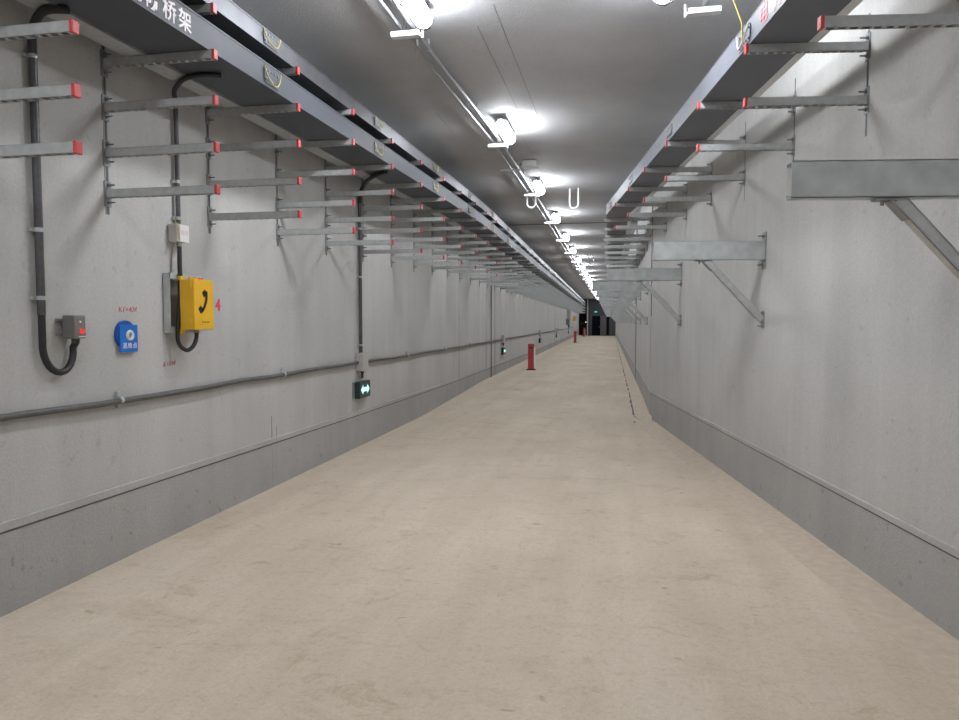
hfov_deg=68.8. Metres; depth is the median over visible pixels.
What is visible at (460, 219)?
support
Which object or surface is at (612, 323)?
door
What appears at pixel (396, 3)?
conduit
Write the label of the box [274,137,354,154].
support
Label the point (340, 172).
support
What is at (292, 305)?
wall
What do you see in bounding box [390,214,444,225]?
support
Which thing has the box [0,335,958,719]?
floor
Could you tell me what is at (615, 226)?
support
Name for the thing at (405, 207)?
support
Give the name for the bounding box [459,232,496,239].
support
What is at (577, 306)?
support
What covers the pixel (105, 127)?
channel
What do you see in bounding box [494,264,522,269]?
support
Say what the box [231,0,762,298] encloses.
ceiling
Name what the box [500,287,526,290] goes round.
support
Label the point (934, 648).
trim
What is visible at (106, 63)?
support
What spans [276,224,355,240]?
support
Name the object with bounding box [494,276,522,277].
support
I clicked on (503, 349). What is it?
sign
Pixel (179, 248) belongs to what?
hose
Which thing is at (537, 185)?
lamp
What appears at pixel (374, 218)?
support
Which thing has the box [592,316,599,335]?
door
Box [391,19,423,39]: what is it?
hanger
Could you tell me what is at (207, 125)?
channel
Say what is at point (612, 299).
bracket
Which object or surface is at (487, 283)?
support
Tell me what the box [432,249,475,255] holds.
support
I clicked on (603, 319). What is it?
door
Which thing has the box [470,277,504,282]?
support
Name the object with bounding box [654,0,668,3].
diffuser
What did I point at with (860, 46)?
support
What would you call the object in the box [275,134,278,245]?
channel
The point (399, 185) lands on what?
support
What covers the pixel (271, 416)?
trim
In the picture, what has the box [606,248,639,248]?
support
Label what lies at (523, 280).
support
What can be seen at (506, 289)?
support
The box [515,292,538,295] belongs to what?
support
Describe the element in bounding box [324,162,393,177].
support
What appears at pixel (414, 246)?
support
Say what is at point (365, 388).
light
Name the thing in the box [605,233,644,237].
support
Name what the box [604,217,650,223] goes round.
support
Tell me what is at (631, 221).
trim
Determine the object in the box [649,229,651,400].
trim
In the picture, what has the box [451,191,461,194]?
support
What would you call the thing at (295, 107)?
support
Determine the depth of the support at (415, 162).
9.19 m
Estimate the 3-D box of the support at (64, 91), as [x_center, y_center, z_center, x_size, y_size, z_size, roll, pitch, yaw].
[-2.341,-1.301,3.451,0.830,0.170,0.060,1,3,11]
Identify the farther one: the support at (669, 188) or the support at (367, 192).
the support at (669, 188)
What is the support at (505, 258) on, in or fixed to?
attached to the channel
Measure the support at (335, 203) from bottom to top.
0.170 m
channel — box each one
[101,45,109,214]
[206,123,210,233]
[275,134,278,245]
[324,159,326,254]
[793,78,795,160]
[865,12,870,135]
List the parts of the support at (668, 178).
plate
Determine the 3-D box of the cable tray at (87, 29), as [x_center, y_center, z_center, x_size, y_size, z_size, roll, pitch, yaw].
[4.345,-4.057,40.987,1.469,0.178,82.400,1,3,11]
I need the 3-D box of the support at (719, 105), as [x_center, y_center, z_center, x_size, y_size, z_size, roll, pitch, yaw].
[2.222,-2.123,5.831,0.801,0.170,0.060,0,3,3]
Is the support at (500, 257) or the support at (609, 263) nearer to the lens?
the support at (500, 257)
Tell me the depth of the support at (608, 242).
15.90 m
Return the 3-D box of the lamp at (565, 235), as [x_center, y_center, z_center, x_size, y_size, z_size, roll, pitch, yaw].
[2.627,-3.756,21.308,0.172,0.203,0.939,1,3,11]
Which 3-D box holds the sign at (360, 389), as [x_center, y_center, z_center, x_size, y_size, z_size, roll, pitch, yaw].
[-1.567,0.388,9.302,0.092,0.220,0.440,1,3,11]
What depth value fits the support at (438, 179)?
10.36 m
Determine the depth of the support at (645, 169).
8.29 m
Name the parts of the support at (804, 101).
plate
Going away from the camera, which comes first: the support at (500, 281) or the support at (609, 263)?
the support at (500, 281)
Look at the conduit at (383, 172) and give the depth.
9.21 m
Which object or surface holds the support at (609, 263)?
attached to the wall at (850, 378)
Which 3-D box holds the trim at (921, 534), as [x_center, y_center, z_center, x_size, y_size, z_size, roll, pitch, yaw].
[8.903,-0.786,36.474,4.141,0.048,93.000,1,3,11]
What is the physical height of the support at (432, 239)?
0.170 m
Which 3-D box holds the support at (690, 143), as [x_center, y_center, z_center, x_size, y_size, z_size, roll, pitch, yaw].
[2.288,-2.192,7.088,0.801,0.170,0.060,0,3,3]
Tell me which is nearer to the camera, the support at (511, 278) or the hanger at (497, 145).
the hanger at (497, 145)
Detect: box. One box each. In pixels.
[55,315,85,342]
[168,219,188,246]
[178,276,213,333]
[356,352,368,377]
[501,335,505,345]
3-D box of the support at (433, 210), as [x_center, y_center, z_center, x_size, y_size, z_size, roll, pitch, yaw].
[-0.696,-2.474,11.637,0.830,0.170,0.060,1,3,11]
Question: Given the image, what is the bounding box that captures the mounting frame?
[162,273,202,332]
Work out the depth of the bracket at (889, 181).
3.24 m
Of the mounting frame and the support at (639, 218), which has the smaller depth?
the mounting frame
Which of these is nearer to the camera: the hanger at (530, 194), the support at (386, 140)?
the support at (386, 140)
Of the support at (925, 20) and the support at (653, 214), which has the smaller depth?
the support at (925, 20)
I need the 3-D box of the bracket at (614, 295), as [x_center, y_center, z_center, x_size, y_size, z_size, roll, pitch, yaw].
[3.249,-1.282,16.386,1.032,0.890,0.100,1,3,11]
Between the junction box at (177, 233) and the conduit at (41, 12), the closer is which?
the conduit at (41, 12)
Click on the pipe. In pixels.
(118, 400)
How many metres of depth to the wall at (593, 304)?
82.80 m
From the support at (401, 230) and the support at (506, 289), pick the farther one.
the support at (506, 289)
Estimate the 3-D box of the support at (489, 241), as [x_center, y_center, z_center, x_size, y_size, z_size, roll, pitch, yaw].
[0.184,-2.760,16.348,0.820,0.170,0.060,1,3,11]
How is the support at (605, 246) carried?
attached to the wall at (850, 378)
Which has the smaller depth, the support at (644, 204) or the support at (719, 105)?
the support at (719, 105)
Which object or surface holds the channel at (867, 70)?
attached to the wall at (850, 378)
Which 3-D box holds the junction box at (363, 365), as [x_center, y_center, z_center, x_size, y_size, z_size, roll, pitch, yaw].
[-1.559,0.073,9.304,0.100,0.340,0.220,1,3,11]
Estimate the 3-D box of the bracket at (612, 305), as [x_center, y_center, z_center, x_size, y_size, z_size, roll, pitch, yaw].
[5.025,-1.805,25.960,1.032,0.890,0.100,1,3,11]
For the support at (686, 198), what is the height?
0.170 m
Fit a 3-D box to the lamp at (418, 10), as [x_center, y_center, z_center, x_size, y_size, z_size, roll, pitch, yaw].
[-0.542,-2.901,5.649,0.172,0.203,0.939,1,3,11]
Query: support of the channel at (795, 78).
attached to the wall at (850, 378)
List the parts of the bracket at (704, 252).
foot plate, plate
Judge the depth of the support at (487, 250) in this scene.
18.68 m
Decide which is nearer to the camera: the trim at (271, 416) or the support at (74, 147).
the support at (74, 147)
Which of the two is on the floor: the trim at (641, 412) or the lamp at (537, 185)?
the trim at (641, 412)
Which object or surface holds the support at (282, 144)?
attached to the channel at (207, 125)
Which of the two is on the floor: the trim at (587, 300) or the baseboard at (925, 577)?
the trim at (587, 300)
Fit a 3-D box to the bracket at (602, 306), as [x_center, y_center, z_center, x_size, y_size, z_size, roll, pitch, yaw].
[5.617,-1.979,29.151,1.032,0.890,0.100,1,3,11]
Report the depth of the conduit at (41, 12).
4.10 m
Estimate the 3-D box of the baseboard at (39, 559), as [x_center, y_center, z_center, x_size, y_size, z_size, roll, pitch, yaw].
[3.351,-0.637,37.594,1.373,0.530,93.000,1,3,11]
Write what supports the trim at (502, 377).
on the floor
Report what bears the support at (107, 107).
attached to the channel at (105, 127)
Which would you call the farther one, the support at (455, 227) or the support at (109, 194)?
the support at (455, 227)
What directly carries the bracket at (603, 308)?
attached to the wall at (850, 378)
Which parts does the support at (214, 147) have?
plate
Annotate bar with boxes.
[622,0,862,255]
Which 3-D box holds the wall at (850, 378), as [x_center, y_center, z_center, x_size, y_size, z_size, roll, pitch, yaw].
[9.050,-2.502,36.350,4.420,4.750,93.000,1,3,11]
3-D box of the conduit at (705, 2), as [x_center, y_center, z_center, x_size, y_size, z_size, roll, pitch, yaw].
[0.660,-2.588,-0.207,0.046,0.048,12.130,1,3,11]
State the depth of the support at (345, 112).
6.84 m
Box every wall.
[0,0,578,522]
[579,313,608,335]
[582,299,606,335]
[615,0,958,548]
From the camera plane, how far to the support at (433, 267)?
12.84 m
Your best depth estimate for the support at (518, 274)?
23.44 m
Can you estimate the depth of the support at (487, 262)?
15.18 m
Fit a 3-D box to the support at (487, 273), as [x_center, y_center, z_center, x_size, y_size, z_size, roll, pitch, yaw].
[0.610,-2.300,18.739,0.820,0.170,0.060,1,3,11]
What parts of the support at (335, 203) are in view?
plate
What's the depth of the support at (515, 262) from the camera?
18.68 m
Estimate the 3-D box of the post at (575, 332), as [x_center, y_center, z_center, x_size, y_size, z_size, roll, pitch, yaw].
[7.604,-1.824,55.571,0.290,0.900,0.280,1,3,11]
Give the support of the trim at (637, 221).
attached to the wall at (850, 378)
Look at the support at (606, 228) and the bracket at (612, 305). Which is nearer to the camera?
the support at (606, 228)
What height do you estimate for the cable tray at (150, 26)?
0.344 m
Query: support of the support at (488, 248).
attached to the channel
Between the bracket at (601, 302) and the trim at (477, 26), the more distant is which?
the bracket at (601, 302)
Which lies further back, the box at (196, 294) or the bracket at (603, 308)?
the bracket at (603, 308)
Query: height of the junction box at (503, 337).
0.340 m
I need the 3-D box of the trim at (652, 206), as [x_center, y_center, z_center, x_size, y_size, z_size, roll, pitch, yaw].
[2.944,-2.042,11.890,0.028,2.600,0.030,1,3,11]
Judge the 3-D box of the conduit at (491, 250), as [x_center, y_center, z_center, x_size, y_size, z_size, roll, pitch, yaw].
[0.327,-1.286,19.423,0.024,3.730,0.024,1,3,11]
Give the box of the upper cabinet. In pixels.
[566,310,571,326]
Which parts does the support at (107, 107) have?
plate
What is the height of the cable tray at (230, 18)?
0.301 m
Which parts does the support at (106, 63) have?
plate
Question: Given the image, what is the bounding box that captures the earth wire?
[733,0,742,41]
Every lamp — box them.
[399,0,432,30]
[495,118,514,144]
[532,178,544,194]
[551,212,559,222]
[562,232,568,240]
[654,0,672,5]
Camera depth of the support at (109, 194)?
4.63 m
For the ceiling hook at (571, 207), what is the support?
hanging from the ceiling
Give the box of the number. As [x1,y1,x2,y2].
[215,299,220,310]
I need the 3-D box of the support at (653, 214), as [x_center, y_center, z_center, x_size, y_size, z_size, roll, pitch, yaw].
[2.417,-1.978,9.530,0.801,0.170,0.060,0,3,3]
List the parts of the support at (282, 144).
plate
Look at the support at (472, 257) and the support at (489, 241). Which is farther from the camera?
the support at (489, 241)
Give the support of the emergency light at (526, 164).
hanging from the ceiling
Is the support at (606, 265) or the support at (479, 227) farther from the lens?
the support at (606, 265)
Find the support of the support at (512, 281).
attached to the channel
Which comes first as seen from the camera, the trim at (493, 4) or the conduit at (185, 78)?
the conduit at (185, 78)
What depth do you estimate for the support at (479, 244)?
17.50 m
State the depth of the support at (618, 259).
20.57 m
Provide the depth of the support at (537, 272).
26.91 m
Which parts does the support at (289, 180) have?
plate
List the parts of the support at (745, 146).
plate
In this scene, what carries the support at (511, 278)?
attached to the channel
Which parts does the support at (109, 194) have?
plate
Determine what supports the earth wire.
attached to the cable tray at (735, 76)
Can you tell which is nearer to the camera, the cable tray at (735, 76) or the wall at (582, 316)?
the cable tray at (735, 76)
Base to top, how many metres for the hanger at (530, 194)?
0.200 m
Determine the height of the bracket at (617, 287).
0.890 m
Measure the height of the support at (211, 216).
0.170 m
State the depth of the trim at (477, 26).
7.30 m
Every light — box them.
[361,384,368,392]
[500,159,538,171]
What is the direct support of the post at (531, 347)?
on the floor
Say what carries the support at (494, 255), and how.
attached to the channel
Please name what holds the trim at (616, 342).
on the floor
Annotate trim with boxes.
[0,332,577,532]
[271,416,277,484]
[421,335,580,416]
[477,26,517,109]
[493,4,537,115]
[507,221,636,225]
[587,300,587,335]
[615,336,652,423]
[616,342,635,422]
[617,335,958,557]
[629,417,958,695]
[635,221,637,377]
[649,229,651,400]
[651,206,652,315]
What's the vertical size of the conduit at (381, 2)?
0.116 m
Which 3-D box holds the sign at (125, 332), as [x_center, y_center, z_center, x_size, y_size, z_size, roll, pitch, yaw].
[-2.466,-0.166,4.896,0.042,0.221,0.205,1,3,11]
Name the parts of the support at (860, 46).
plate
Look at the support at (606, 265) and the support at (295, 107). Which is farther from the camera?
the support at (606, 265)
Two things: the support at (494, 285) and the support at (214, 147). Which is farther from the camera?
the support at (494, 285)
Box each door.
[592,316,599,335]
[600,316,606,335]
[609,317,615,335]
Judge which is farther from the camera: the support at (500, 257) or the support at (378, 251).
the support at (500, 257)
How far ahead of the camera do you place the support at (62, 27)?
3.38 m
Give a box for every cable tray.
[16,0,524,267]
[50,0,584,304]
[179,0,584,301]
[606,0,851,259]
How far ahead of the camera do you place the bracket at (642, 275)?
9.78 m
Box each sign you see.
[114,320,137,352]
[352,380,369,398]
[501,347,505,354]
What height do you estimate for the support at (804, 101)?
0.170 m
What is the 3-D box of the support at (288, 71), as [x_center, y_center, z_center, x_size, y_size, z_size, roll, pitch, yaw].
[-1.870,-2.346,5.751,0.830,0.170,0.060,1,3,11]
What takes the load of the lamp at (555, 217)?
hanging from the ceiling
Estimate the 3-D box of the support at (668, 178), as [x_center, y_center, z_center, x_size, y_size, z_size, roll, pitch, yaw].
[2.288,-1.845,7.107,0.801,0.170,0.060,0,3,3]
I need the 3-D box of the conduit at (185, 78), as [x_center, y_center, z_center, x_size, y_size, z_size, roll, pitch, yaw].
[-2.141,-1.530,5.150,0.738,1.014,0.174,3,4,42]
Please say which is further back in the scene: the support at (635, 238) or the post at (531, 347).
the post at (531, 347)
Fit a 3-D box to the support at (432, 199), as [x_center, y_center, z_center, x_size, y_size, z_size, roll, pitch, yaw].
[-0.929,-2.390,10.463,0.830,0.170,0.060,1,3,11]
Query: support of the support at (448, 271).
attached to the channel
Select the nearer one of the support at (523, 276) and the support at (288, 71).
the support at (288, 71)
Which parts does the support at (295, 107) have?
plate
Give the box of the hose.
[175,246,198,351]
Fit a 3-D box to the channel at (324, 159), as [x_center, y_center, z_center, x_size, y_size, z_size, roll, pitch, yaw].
[-1.819,-1.938,8.214,0.034,1.411,0.036,1,3,11]
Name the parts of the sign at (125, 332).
sign plate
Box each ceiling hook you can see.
[526,190,535,208]
[569,188,578,208]
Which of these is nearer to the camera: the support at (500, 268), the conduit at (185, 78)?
the conduit at (185, 78)
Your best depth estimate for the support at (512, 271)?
22.23 m
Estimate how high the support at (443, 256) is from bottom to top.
0.170 m
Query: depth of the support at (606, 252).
14.71 m
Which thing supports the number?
attached to the wall at (292, 305)
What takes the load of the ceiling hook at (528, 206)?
hanging from the ceiling
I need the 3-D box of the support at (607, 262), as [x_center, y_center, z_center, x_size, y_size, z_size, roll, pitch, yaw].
[3.497,-2.391,17.093,0.820,0.170,0.060,1,3,11]
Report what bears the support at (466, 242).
attached to the channel
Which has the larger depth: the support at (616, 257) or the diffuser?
the support at (616, 257)
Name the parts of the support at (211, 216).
plate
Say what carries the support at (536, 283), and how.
attached to the channel
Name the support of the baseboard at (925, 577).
attached to the wall at (850, 378)
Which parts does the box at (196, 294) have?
door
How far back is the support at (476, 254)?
16.36 m
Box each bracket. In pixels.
[592,282,647,324]
[596,291,640,323]
[598,297,635,323]
[600,301,631,323]
[601,304,628,320]
[602,306,626,320]
[603,308,624,322]
[607,262,682,325]
[652,231,766,327]
[785,159,958,279]
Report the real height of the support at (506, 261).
0.170 m
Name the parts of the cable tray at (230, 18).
splice plate, splice plate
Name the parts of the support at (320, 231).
plate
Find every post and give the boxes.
[527,344,535,369]
[573,331,576,342]
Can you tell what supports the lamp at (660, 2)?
hanging from the ceiling
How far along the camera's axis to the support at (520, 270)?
25.74 m
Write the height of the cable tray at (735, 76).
0.166 m
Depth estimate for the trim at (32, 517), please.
5.52 m
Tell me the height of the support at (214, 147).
0.170 m
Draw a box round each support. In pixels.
[0,19,78,41]
[0,83,80,103]
[0,140,82,158]
[100,2,216,31]
[100,49,217,77]
[101,94,218,121]
[102,139,219,166]
[103,180,219,207]
[205,66,299,87]
[205,103,299,124]
[205,137,300,159]
[206,174,300,195]
[207,206,301,227]
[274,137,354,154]
[275,108,354,124]
[275,166,354,177]
[275,197,355,210]
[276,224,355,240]
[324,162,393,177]
[324,187,393,200]
[325,213,393,227]
[325,236,393,250]
[326,138,392,151]
[361,180,421,189]
[361,203,421,215]
[362,225,422,237]
[362,245,422,257]
[363,160,421,171]
[390,195,444,205]
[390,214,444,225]
[390,235,444,245]
[391,254,444,263]
[413,208,461,216]
[413,224,461,234]
[413,242,461,248]
[413,260,461,268]
[432,177,444,181]
[432,216,475,225]
[432,232,475,237]
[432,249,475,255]
[432,265,475,272]
[447,225,487,232]
[447,239,487,244]
[447,255,487,260]
[447,269,487,275]
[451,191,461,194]
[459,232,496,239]
[459,247,496,250]
[459,260,496,265]
[459,273,496,279]
[470,238,504,245]
[470,253,504,256]
[470,264,504,269]
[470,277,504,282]
[479,244,511,250]
[479,257,511,261]
[479,269,511,273]
[479,280,511,284]
[487,250,517,252]
[487,260,517,265]
[487,273,517,277]
[487,283,517,287]
[494,255,522,257]
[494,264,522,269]
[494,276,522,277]
[494,285,522,289]
[500,257,527,261]
[500,268,527,269]
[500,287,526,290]
[505,278,526,279]
[506,261,531,264]
[506,271,531,272]
[506,289,531,290]
[511,274,534,275]
[512,281,531,282]
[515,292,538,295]
[520,270,541,271]
[523,272,544,273]
[523,276,538,277]
[523,280,544,281]
[527,278,541,279]
[530,283,549,284]
[563,292,585,312]
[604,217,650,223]
[604,234,650,243]
[604,241,647,250]
[605,223,647,232]
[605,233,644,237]
[605,241,641,243]
[605,248,644,255]
[605,256,641,258]
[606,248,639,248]
[606,259,634,260]
[606,259,639,264]
[606,265,637,267]
[607,263,632,264]
[614,202,666,209]
[614,221,666,232]
[627,182,687,194]
[627,208,686,220]
[643,161,712,174]
[643,191,711,205]
[665,134,745,151]
[665,169,745,186]
[696,135,795,157]
[697,93,796,115]
[743,86,869,114]
[744,32,870,61]
[817,13,958,30]
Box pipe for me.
[0,327,572,421]
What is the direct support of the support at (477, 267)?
attached to the channel
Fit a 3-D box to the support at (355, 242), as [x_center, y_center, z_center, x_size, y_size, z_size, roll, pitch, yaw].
[-1.399,-1.365,8.162,0.830,0.170,0.060,1,3,11]
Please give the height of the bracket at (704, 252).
0.890 m
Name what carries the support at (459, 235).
attached to the channel
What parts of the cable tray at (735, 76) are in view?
splice plate, splice plate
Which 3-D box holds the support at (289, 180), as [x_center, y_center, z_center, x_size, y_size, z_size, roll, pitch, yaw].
[-1.870,-1.468,5.799,0.830,0.170,0.060,1,3,11]
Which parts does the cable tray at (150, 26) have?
splice plate, splice plate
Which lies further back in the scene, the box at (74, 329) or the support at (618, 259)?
the support at (618, 259)
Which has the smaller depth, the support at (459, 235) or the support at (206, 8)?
the support at (206, 8)
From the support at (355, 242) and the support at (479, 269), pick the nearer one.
the support at (355, 242)
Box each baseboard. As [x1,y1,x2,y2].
[0,332,578,616]
[615,332,958,640]
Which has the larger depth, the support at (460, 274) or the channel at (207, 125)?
the support at (460, 274)
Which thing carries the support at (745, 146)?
attached to the wall at (850, 378)
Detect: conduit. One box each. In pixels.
[21,4,78,375]
[170,72,220,223]
[356,170,387,352]
[377,0,595,296]
[391,0,594,293]
[491,250,491,376]
[702,0,709,6]
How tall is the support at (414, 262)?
0.170 m
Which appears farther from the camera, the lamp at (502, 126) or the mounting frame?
the lamp at (502, 126)
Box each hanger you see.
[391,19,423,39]
[488,139,507,147]
[524,190,538,196]
[684,4,721,17]
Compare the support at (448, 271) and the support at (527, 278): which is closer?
the support at (448, 271)
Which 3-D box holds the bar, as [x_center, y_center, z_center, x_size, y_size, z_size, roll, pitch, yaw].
[8.635,-4.031,40.111,2.850,0.012,82.435,1,3,11]
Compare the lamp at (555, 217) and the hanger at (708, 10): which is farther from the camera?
the lamp at (555, 217)
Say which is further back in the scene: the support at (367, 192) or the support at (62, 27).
the support at (367, 192)

